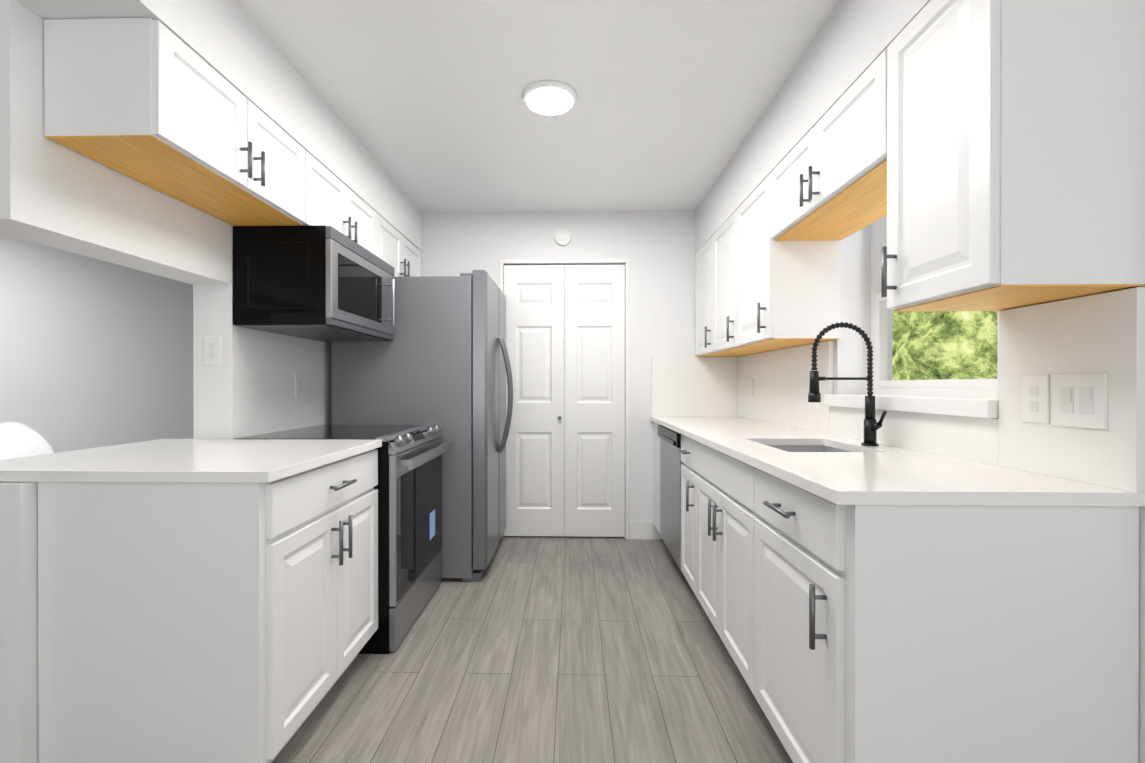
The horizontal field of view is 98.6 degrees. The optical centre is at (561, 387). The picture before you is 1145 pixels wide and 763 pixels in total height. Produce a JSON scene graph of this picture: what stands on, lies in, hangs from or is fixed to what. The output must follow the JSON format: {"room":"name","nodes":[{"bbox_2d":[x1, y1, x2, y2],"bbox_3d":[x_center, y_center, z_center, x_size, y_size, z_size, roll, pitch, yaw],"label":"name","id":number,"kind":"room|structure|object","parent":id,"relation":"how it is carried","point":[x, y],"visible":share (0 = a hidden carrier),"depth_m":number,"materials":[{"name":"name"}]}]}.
{"room":"kitchen","nodes":[
{"label":"kitchen","id":0,"kind":"room"},
{"bbox_2d":[0,0,87,762],"bbox_3d":[-3.976,-0.082,1.423,5.100,2.440,0.170,0,0,1],"label":"wall","id":1,"kind":"structure","parent":0,"point":[54,194],"depth_m":1.31,"materials":[{"name":"white paint"}]},
{"bbox_2d":[0,239,193,459],"bbox_3d":[-4.487,-0.087,3.061,0.200,2.440,12.000,0,0,1],"label":"wall","id":2,"kind":"structure","parent":0,"point":[95,353],"depth_m":4.52,"materials":[{"name":"white paint"}]},
{"bbox_2d":[88,158,330,438],"bbox_3d":[-1.482,-0.085,2.584,0.170,2.440,2.250,0,0,1],"label":"wall","id":3,"kind":"structure","parent":0,"point":[133,224],"depth_m":2.11,"materials":[{"name":"white paint"}]},
{"bbox_2d":[44,18,311,225],"bbox_3d":[-1.256,-0.853,1.723,0.319,0.320,0.745,0,0,1],"label":"upper cabinet","id":4,"kind":"object","parent":3,"relation":"attached to","point":[158,105],"depth_m":1.44,"materials":[{"name":"white wood"}]},
{"bbox_2d":[203,336,220,365],"bbox_3d":[-1.494,-0.153,2.105,0.076,0.126,0.007,0,0,1],"label":"electrical outlet","id":5,"kind":"object","parent":3,"relation":"attached to","point":[211,350],"depth_m":2.10,"materials":[{"name":"white plastic"}]},
{"bbox_2d":[295,375,302,396],"bbox_3d":[-1.392,-0.006,2.617,0.007,0.120,0.072,0,0,1],"label":"electrical outlet","id":6,"kind":"object","parent":3,"relation":"attached to","point":[298,378],"depth_m":2.61,"materials":[{"name":"white plastic"}]},
{"bbox_2d":[312,156,379,257],"bbox_3d":[-1.237,-0.855,2.474,0.319,0.320,0.756,0,0,1],"label":"upper cabinet","id":7,"kind":"object","parent":3,"relation":"attached to","point":[335,205],"depth_m":2.43,"materials":[{"name":"white wood"}]},
{"bbox_2d":[233,225,394,341],"bbox_3d":[-1.156,-0.476,2.471,0.480,0.427,0.753,0,0,1],"label":"microwave","id":8,"kind":"object","parent":7,"relation":"attached to","point":[323,283],"visible":1,"depth_m":2.10,"materials":[{"name":"black metal"}]},
{"bbox_2d":[380,216,420,276],"bbox_3d":[-1.218,-0.858,3.274,0.319,0.320,0.846,0,0,1],"label":"upper cabinet","id":9,"kind":"object","parent":3,"relation":"attached to","point":[395,249],"depth_m":3.22,"materials":[{"name":"white wood"}]},
{"bbox_2d":[16,0,421,250],"bbox_3d":[-1.238,-1.161,2.484,0.322,0.288,2.430,0,0,1],"label":"soffit","id":10,"kind":"structure","parent":0,"point":[230,42],"depth_m":1.83,"materials":[{"name":"white paint"}]},
{"bbox_2d":[272,536,792,762],"bbox_3d":[-1.437,1.183,2.992,10.100,0.100,12.000,0,0,1],"label":"floor","id":11,"kind":"structure","parent":0,"point":[554,649],"depth_m":1.92,"materials":[{"name":"wood"}]},
{"bbox_2d":[0,439,381,762],"bbox_3d":[-1.231,0.680,1.710,0.974,0.914,0.785,0,0,1],"label":"base cabinet","id":12,"kind":"object","parent":11,"relation":"on","point":[207,600],"visible":1,"depth_m":1.34,"materials":[{"name":"white painted wood"},{"name":"nickel"}]},
{"bbox_2d":[0,439,381,482],"bbox_3d":[-1.243,0.238,1.709,0.950,0.030,0.785,0,0,1],"label":"countertop","id":13,"kind":"structure","parent":12,"relation":"on","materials":[{"name":"white stone"}]},
{"bbox_2d":[233,424,451,653],"bbox_3d":[-1.014,0.673,2.473,0.764,0.924,0.750,0,0,1],"label":"range","id":14,"kind":"object","parent":11,"relation":"on","point":[409,486],"visible":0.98,"depth_m":2.25,"materials":[{"name":"silver metal"}]},
{"bbox_2d":[331,270,512,581],"bbox_3d":[-0.830,0.226,3.266,1.000,1.813,0.823,0,0,1],"label":"refrigerator","id":15,"kind":"object","parent":11,"relation":"on","point":[441,360],"visible":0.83,"depth_m":2.85,"materials":[{"name":"grey metal"}]},
{"bbox_2d":[654,423,677,532],"bbox_3d":[0.995,0.689,3.510,0.625,0.884,0.277,0,0,1],"label":"base cabinet","id":16,"kind":"object","parent":11,"relation":"on","point":[656,439],"depth_m":3.53,"materials":[{"name":"white wood"}]},
{"bbox_2d":[658,425,683,569],"bbox_3d":[0.967,0.695,3.052,0.646,0.876,0.632,0,0,1],"label":"dishwasher","id":17,"kind":"object","parent":11,"relation":"on","point":[671,462],"visible":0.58,"depth_m":2.98,"materials":[{"name":"silver metal"}]},
{"bbox_2d":[678,435,745,626],"bbox_3d":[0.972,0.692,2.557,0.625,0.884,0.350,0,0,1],"label":"base cabinet","id":18,"kind":"object","parent":11,"relation":"on","point":[713,500],"depth_m":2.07,"materials":[{"name":"white wood"}]},
{"bbox_2d":[746,467,1138,762],"bbox_3d":[0.943,0.696,1.347,0.625,0.884,0.550,0,0,1],"label":"base cabinet","id":19,"kind":"object","parent":11,"relation":"on","point":[869,583],"depth_m":1.07,"materials":[{"name":"white wood"}]},
{"bbox_2d":[650,415,1144,506],"bbox_3d":[0.955,0.236,2.354,0.651,0.030,2.590,0,0,1],"label":"countertop","id":20,"kind":"structure","parent":19,"relation":"on","point":[884,476],"depth_m":1.28,"materials":[{"name":"white stone"}]},
{"bbox_2d":[742,443,857,490],"bbox_3d":[0.957,0.338,1.911,0.350,0.196,0.450,0,0,1],"label":"sink","id":21,"kind":"object","parent":20,"relation":"in","point":[785,446],"depth_m":2.13,"materials":[{"name":"silver metal"}]},
{"bbox_2d":[806,322,885,446],"bbox_3d":[1.074,-0.012,1.863,0.260,0.470,0.084,0,0,1],"label":"faucet","id":22,"kind":"object","parent":20,"relation":"on","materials":[{"name":"black metal"}]},
{"bbox_2d":[236,0,840,212],"bbox_3d":[-1.437,-1.357,2.984,10.100,0.100,12.000,0,0,1],"label":"ceiling","id":23,"kind":"structure","parent":0,"point":[423,100],"depth_m":2.13,"materials":[{"name":"white paint"}]},
{"bbox_2d":[522,80,577,115],"bbox_3d":[-0.052,-1.291,2.210,0.250,0.026,0.250,0,0,1],"label":"recessed light","id":24,"kind":"object","parent":23,"relation":"in","point":[549,97],"visible":0.98,"depth_m":2.18,"materials":[{"name":"white plastic"}]},
{"bbox_2d":[421,210,697,539],"bbox_3d":[0.014,-0.089,3.761,3.105,2.440,0.203,0,0,1],"label":"wall","id":25,"kind":"structure","parent":0,"point":[656,249],"depth_m":3.66,"materials":[{"name":"white paint"}]},
{"bbox_2d":[555,229,570,245],"bbox_3d":[0.012,-1.112,3.652,0.124,0.124,0.034,0,0,1],"label":"smoke detector","id":26,"kind":"object","parent":25,"relation":"attached to","point":[562,237],"visible":1,"depth_m":3.64,"materials":[{"name":"white plastic"}]},
{"bbox_2d":[504,265,624,536],"bbox_3d":[0.021,0.102,3.689,0.905,2.033,0.060,0,0,1],"label":"bifold closet door","id":27,"kind":"structure","parent":25,"relation":"in","point":[565,442],"depth_m":3.69,"materials":[{"name":"white wood"}]},
{"bbox_2d":[652,357,737,414],"bbox_3d":[0.981,-0.003,3.638,0.621,0.439,0.020,0,0,1],"label":"backsplash","id":28,"kind":"structure","parent":25,"relation":"attached to","point":[680,385],"depth_m":3.63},
{"bbox_2d":[695,0,930,252],"bbox_3d":[1.121,-1.146,2.333,0.323,0.318,2.620,0,0,1],"label":"soffit","id":29,"kind":"structure","parent":0,"point":[851,42],"depth_m":1.89,"materials":[{"name":"white paint"}]},
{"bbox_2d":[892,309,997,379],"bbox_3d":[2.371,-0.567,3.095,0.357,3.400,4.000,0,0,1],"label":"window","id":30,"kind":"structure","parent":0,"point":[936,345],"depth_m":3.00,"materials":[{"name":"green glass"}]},
{"bbox_2d":[831,224,1144,762],"bbox_3d":[1.408,-0.085,2.329,0.250,2.440,2.620,0,0,1],"label":"wall","id":31,"kind":"structure","parent":0,"point":[850,353],"depth_m":2.28,"materials":[{"name":"white paint"}]},
{"bbox_2d":[695,238,739,356],"bbox_3d":[1.144,-0.608,3.410,0.322,0.760,0.463,0,0,1],"label":"upper cabinet","id":32,"kind":"object","parent":31,"relation":"attached to","point":[703,256],"depth_m":3.43,"materials":[{"name":"white wood"}]},
{"bbox_2d":[711,216,784,355],"bbox_3d":[1.133,-0.607,2.948,0.322,0.760,0.462,0,0,1],"label":"upper cabinet","id":33,"kind":"object","parent":31,"relation":"attached to","point":[721,239],"depth_m":3.01,"materials":[{"name":"white wood"}]},
{"bbox_2d":[749,378,752,395],"bbox_3d":[1.280,0.003,3.323,0.008,0.120,0.072,0,0,1],"label":"outlet","id":34,"kind":"object","parent":31,"relation":"attached to","point":[750,380],"depth_m":3.30,"materials":[{"name":"white plastic"}]},
{"bbox_2d":[731,177,840,347],"bbox_3d":[1.122,-0.605,2.486,0.322,0.760,0.462,0,0,1],"label":"upper cabinet","id":35,"kind":"object","parent":31,"relation":"attached to","point":[783,295],"depth_m":2.26,"materials":[{"name":"white wood"}]},
{"bbox_2d":[763,57,878,243],"bbox_3d":[1.107,-0.828,1.834,0.322,0.310,0.840,0,0,1],"label":"upper cabinet","id":36,"kind":"object","parent":31,"relation":"attached to","point":[825,190],"depth_m":1.80,"materials":[{"name":"white wood"}]},
{"bbox_2d":[824,216,998,417],"bbox_3d":[1.351,-0.388,1.849,0.260,0.950,0.914,0,0,1],"label":"window","id":37,"kind":"structure","parent":31,"relation":"in","point":[968,397],"depth_m":1.96,"materials":[{"name":"white wood"}]},
{"bbox_2d":[738,287,1144,490],"bbox_3d":[1.271,0.002,2.346,0.020,0.439,2.590,0,0,1],"label":"backsplash","id":38,"kind":"structure","parent":31,"relation":"attached to","point":[1103,332],"depth_m":1.28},
{"bbox_2d":[879,0,1144,311],"bbox_3d":[1.092,-0.601,1.235,0.322,0.760,0.360,0,0,1],"label":"upper cabinet","id":39,"kind":"object","parent":31,"relation":"attached to","point":[985,155],"depth_m":1.06,"materials":[{"name":"white wood"}]}
]}

